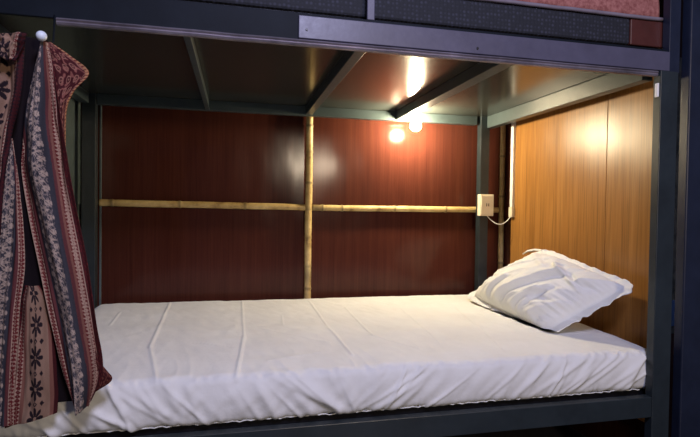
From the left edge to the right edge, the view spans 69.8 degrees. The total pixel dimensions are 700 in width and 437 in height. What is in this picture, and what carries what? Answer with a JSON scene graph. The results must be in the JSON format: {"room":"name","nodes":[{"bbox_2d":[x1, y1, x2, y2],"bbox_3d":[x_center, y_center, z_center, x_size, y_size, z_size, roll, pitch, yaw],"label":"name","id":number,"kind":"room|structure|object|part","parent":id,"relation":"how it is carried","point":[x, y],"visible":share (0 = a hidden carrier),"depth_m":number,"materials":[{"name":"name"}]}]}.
{"room":"dormitory","nodes":[
{"label":"dormitory","id":0,"kind":"room"},
{"bbox_2d":[66,98,80,226],"bbox_3d":[-1.178,-0.497,1.774,0.112,2.800,1.125,1,1,-13],"label":"wall","id":1,"kind":"structure","parent":0,"point":[73,116],"depth_m":2.25,"materials":[{"name":"grey paint"}]},
{"bbox_2d":[447,425,585,436],"bbox_3d":[0.204,0.978,0.359,5.000,0.050,5.000,1,1,-13],"label":"floor","id":2,"kind":"structure","parent":0,"point":[565,430],"depth_m":2.16,"materials":[{"name":"black"}]},
{"bbox_2d":[304,117,312,298],"bbox_3d":[-0.213,0.180,2.551,0.042,1.441,0.041,2,2,38],"label":"bamboo pole","id":3,"kind":"object","parent":2,"relation":"on","point":[309,120],"visible":0.7,"depth_m":2.53,"materials":[{"name":"beige wood"}]},
{"bbox_2d":[0,0,680,436],"bbox_3d":[-0.185,-0.211,1.934,2.325,2.250,1.159,1,1,-13],"label":"bunk bed","id":4,"kind":"object","parent":2,"relation":"on","point":[126,69],"visible":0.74,"depth_m":1.63,"materials":[{"name":"metal"}]},
{"bbox_3d":[-1.073,-0.528,1.733,0.042,0.046,1.050,1,1,-13],"label":"rail","id":5,"kind":"part","parent":4,"relation":"part of","materials":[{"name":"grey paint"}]},
{"bbox_2d":[36,15,55,42],"bbox_3d":[-0.711,-0.450,1.180,0.023,0.091,0.100,1,1,-13],"label":"pin","id":6,"kind":"object","parent":4,"relation":"attached to","point":[40,35],"visible":1,"depth_m":1.14,"materials":[{"name":"plastic"}]},
{"bbox_3d":[-0.703,-0.416,1.143,0.023,0.023,0.023,1,1,-13],"label":"knob","id":7,"kind":"part","parent":6,"relation":"part of","materials":[{"name":"white plastic"}]},
{"bbox_2d":[0,32,111,427],"bbox_3d":[-0.722,0.033,1.173,0.305,0.932,0.087,1,1,-13],"label":"curtain","id":8,"kind":"object","parent":6,"relation":"hanging from","point":[51,352],"visible":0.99,"depth_m":1.18,"materials":[{"name":"fabric"}]},
{"bbox_3d":[-1.186,0.151,2.285,0.058,1.484,0.044,1,1,-13],"label":"post","id":9,"kind":"part","parent":4,"relation":"part of","materials":[{"name":"metal"}]},
{"bbox_3d":[-0.236,-0.532,2.491,1.874,0.046,0.034,1,1,-13],"label":"rail","id":10,"kind":"part","parent":4,"relation":"part of","materials":[{"name":"grey metal"}]},
{"bbox_2d":[0,295,646,436],"bbox_3d":[-0.057,0.475,1.962,2.003,0.154,1.091,1,1,-13],"label":"mattress","id":11,"kind":"object","parent":4,"relation":"on","point":[170,364],"visible":0.85,"depth_m":1.57,"materials":[{"name":"white fabric"}]},
{"bbox_2d":[468,249,632,331],"bbox_3d":[0.779,0.274,2.107,0.300,0.269,0.761,1,1,-13],"label":"pillow","id":12,"kind":"object","parent":11,"relation":"on","point":[547,290],"visible":1,"depth_m":1.93,"materials":[{"name":"white fabric"}]},
{"bbox_3d":[-0.081,-0.521,1.380,2.275,0.073,0.012,1,1,-13],"label":"rail","id":13,"kind":"part","parent":4,"relation":"part of","materials":[{"name":"black metal"}]},
{"bbox_2d":[56,17,658,76],"bbox_3d":[0.136,-0.473,1.421,1.746,0.019,0.020,1,1,-13],"label":"track","id":14,"kind":"object","parent":4,"relation":"attached to","point":[67,22],"visible":1,"depth_m":1.37,"materials":[{"name":"metal"}]},
{"bbox_3d":[0.027,0.603,1.424,1.945,0.066,0.028,1,1,-13],"label":"rail","id":15,"kind":"part","parent":4,"relation":"part of","materials":[{"name":"metal"}]},
{"bbox_2d":[410,114,420,130],"bbox_3d":[0.331,-0.493,2.528,0.057,0.108,0.057,1,1,-13],"label":"light bulb","id":16,"kind":"object","parent":4,"relation":"attached to","point":[415,125],"visible":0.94,"depth_m":2.51,"materials":[{"name":"beige glass"}]},
{"bbox_3d":[0.331,-0.464,2.529,0.057,0.050,0.057,1,1,-13],"label":"bulb","id":17,"kind":"part","parent":16,"relation":"part of","materials":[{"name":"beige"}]},
{"bbox_2d":[178,0,662,48],"bbox_3d":[-0.072,-0.621,1.946,2.064,0.128,1.068,1,1,-13],"label":"mattress","id":18,"kind":"object","parent":4,"relation":"on","point":[457,14],"visible":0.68,"depth_m":1.53,"materials":[{"name":"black fabric"}]},
{"bbox_2d":[493,0,659,20],"bbox_3d":[0.740,-0.710,1.629,0.584,0.107,0.068,1,1,-13],"label":"blanket","id":19,"kind":"object","parent":18,"relation":"on","point":[636,7],"visible":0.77,"depth_m":1.63,"materials":[{"name":"pink fabric"}]},
{"bbox_3d":[0.711,0.168,2.720,0.050,1.484,0.044,1,1,-13],"label":"post","id":20,"kind":"part","parent":4,"relation":"part of","materials":[{"name":"metal"}]},
{"bbox_3d":[0.447,-0.513,1.491,1.203,0.062,0.008,1,1,-13],"label":"rail","id":21,"kind":"part","parent":4,"relation":"part of","materials":[{"name":"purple metal"}]},
{"bbox_2d":[477,194,493,215],"bbox_3d":[0.724,-0.071,2.676,0.079,0.115,0.038,1,1,-13],"label":"wall socket","id":22,"kind":"object","parent":4,"relation":"attached to","point":[485,201],"visible":1,"depth_m":2.66,"materials":[{"name":"beige plastic"}]},
{"bbox_3d":[0.867,-0.503,2.200,0.040,0.062,1.092,1,1,-13],"label":"rail","id":23,"kind":"part","parent":4,"relation":"part of","materials":[{"name":"grey metal"}]},
{"bbox_3d":[0.987,-0.413,1.615,0.006,0.044,0.012,1,1,-13],"label":"hinge plate","id":24,"kind":"part","parent":4,"relation":"part of","materials":[{"name":"white plastic"}]},
{"bbox_3d":[1.013,0.232,1.640,0.067,1.411,0.030,1,1,-13],"label":"post","id":25,"kind":"part","parent":4,"relation":"part of","materials":[{"name":"metal"}]},
{"bbox_3d":[1.060,-0.893,1.642,0.042,0.838,0.029,1,1,-13],"label":"guard post","id":26,"kind":"part","parent":4,"relation":"part of","materials":[{"name":"black metal"}]},
{"bbox_2d":[497,125,505,268],"bbox_3d":[0.838,0.173,2.794,0.036,1.475,0.034,1,1,26],"label":"bamboo pole","id":27,"kind":"object","parent":2,"relation":"on","point":[500,262],"visible":0.45,"depth_m":2.78,"materials":[{"name":"brown wood"}]},
{"bbox_2d":[671,0,699,436],"bbox_3d":[1.137,-0.456,1.649,0.089,2.790,0.035,1,1,-13],"label":"steel post","id":28,"kind":"object","parent":2,"relation":"on","point":[686,353],"visible":1,"depth_m":1.64,"materials":[{"name":"grey metal"}]},
{"bbox_2d":[503,0,682,436],"bbox_3d":[1.016,-0.477,2.298,0.075,2.800,1.085,1,1,-13],"label":"wall","id":29,"kind":"structure","parent":0,"point":[628,427],"depth_m":2.03,"materials":[{"name":"red oak laminate"}]},
{"bbox_2d":[510,94,608,331],"bbox_3d":[0.950,0.071,2.353,0.020,1.300,0.701,1,1,-13],"label":"wall panel","id":30,"kind":"object","parent":29,"relation":"attached to","point":[561,154],"visible":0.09,"depth_m":2.25,"materials":[{"name":"brown wood"}]},
{"bbox_2d":[508,122,515,216],"bbox_3d":[0.862,-0.262,2.663,0.018,0.510,0.034,1,1,-13],"label":"cable trunking","id":31,"kind":"object","parent":30,"relation":"attached to","point":[513,125],"visible":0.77,"depth_m":2.65,"materials":[{"name":"white plastic"}]},
{"bbox_2d":[603,77,653,422],"bbox_3d":[1.056,0.083,1.890,0.020,1.300,0.245,1,1,-13],"label":"wall panel","id":32,"kind":"object","parent":29,"relation":"attached to","point":[630,110],"visible":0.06,"depth_m":1.88,"materials":[{"name":"brown wood"}]},
{"bbox_2d":[671,300,674,325],"bbox_3d":[1.125,0.332,1.758,0.040,0.090,0.014,1,1,-13],"label":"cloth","id":33,"kind":"object","parent":29,"relation":"hanging from","point":[673,301],"visible":0.19,"depth_m":1.75,"materials":[{"name":"blue fabric"}]},
{"bbox_2d":[671,57,681,332],"bbox_3d":[1.137,-0.079,1.768,0.110,0.970,0.015,1,1,-13],"label":"trim","id":34,"kind":"structure","parent":29,"relation":"attached to","point":[680,61],"depth_m":1.76,"materials":[{"name":"paint"}]},
{"bbox_3d":[-0.296,-0.501,2.594,5.000,2.800,0.080,1,1,-13],"label":"wall","id":35,"kind":"structure","parent":0,"visible":0},
{"bbox_2d":[81,103,305,203],"bbox_3d":[-0.732,-0.329,2.449,1.058,0.521,0.016,1,1,-13],"label":"wall panel","id":36,"kind":"object","parent":35,"relation":"attached to","point":[153,154],"visible":0.66,"depth_m":2.44,"materials":[{"name":"red laminate"}]},
{"bbox_2d":[99,199,304,210],"bbox_3d":[-0.696,-0.066,2.440,0.958,0.042,0.037,1,1,-13],"label":"bamboo pole","id":37,"kind":"object","parent":36,"relation":"attached to","point":[102,202],"visible":1,"depth_m":2.42,"materials":[{"name":"beige wood"}]},
{"bbox_2d":[97,204,304,306],"bbox_3d":[-0.740,0.266,2.462,1.058,0.658,0.016,1,1,-13],"label":"wall panel","id":38,"kind":"object","parent":35,"relation":"attached to","point":[149,254],"visible":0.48,"depth_m":2.45,"materials":[{"name":"red laminate"}]},
{"bbox_2d":[99,105,101,304],"bbox_3d":[-1.167,-0.023,2.348,0.008,1.030,0.010,1,1,-13],"label":"strip","id":39,"kind":"object","parent":38,"relation":"attached to","point":[100,176],"visible":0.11,"depth_m":2.34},
{"bbox_2d":[311,211,475,298],"bbox_3d":[0.247,0.276,2.688,0.956,0.658,0.016,1,1,-13],"label":"wall panel","id":40,"kind":"object","parent":35,"relation":"attached to","point":[354,253],"visible":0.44,"depth_m":2.67,"materials":[{"name":"red laminate"}]},
{"bbox_2d":[312,204,498,212],"bbox_3d":[0.314,-0.051,2.672,1.041,0.036,0.037,1,1,-13],"label":"bamboo pole","id":41,"kind":"object","parent":40,"relation":"attached to","point":[321,207],"visible":0.9,"depth_m":2.64,"materials":[{"name":"beige wood"}]},
{"bbox_2d":[312,117,477,206],"bbox_3d":[0.255,-0.300,2.676,0.956,0.481,0.016,1,1,-13],"label":"wall panel","id":42,"kind":"object","parent":35,"relation":"attached to","point":[356,161],"visible":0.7,"depth_m":2.66,"materials":[{"name":"red laminate"}]},
{"bbox_2d":[487,127,499,278],"bbox_3d":[0.785,0.017,2.805,0.130,1.185,0.016,1,1,-13],"label":"wall panel","id":43,"kind":"object","parent":35,"relation":"attached to","point":[494,137],"visible":0.31,"depth_m":2.80,"materials":[{"name":"red laminate"}]}
]}

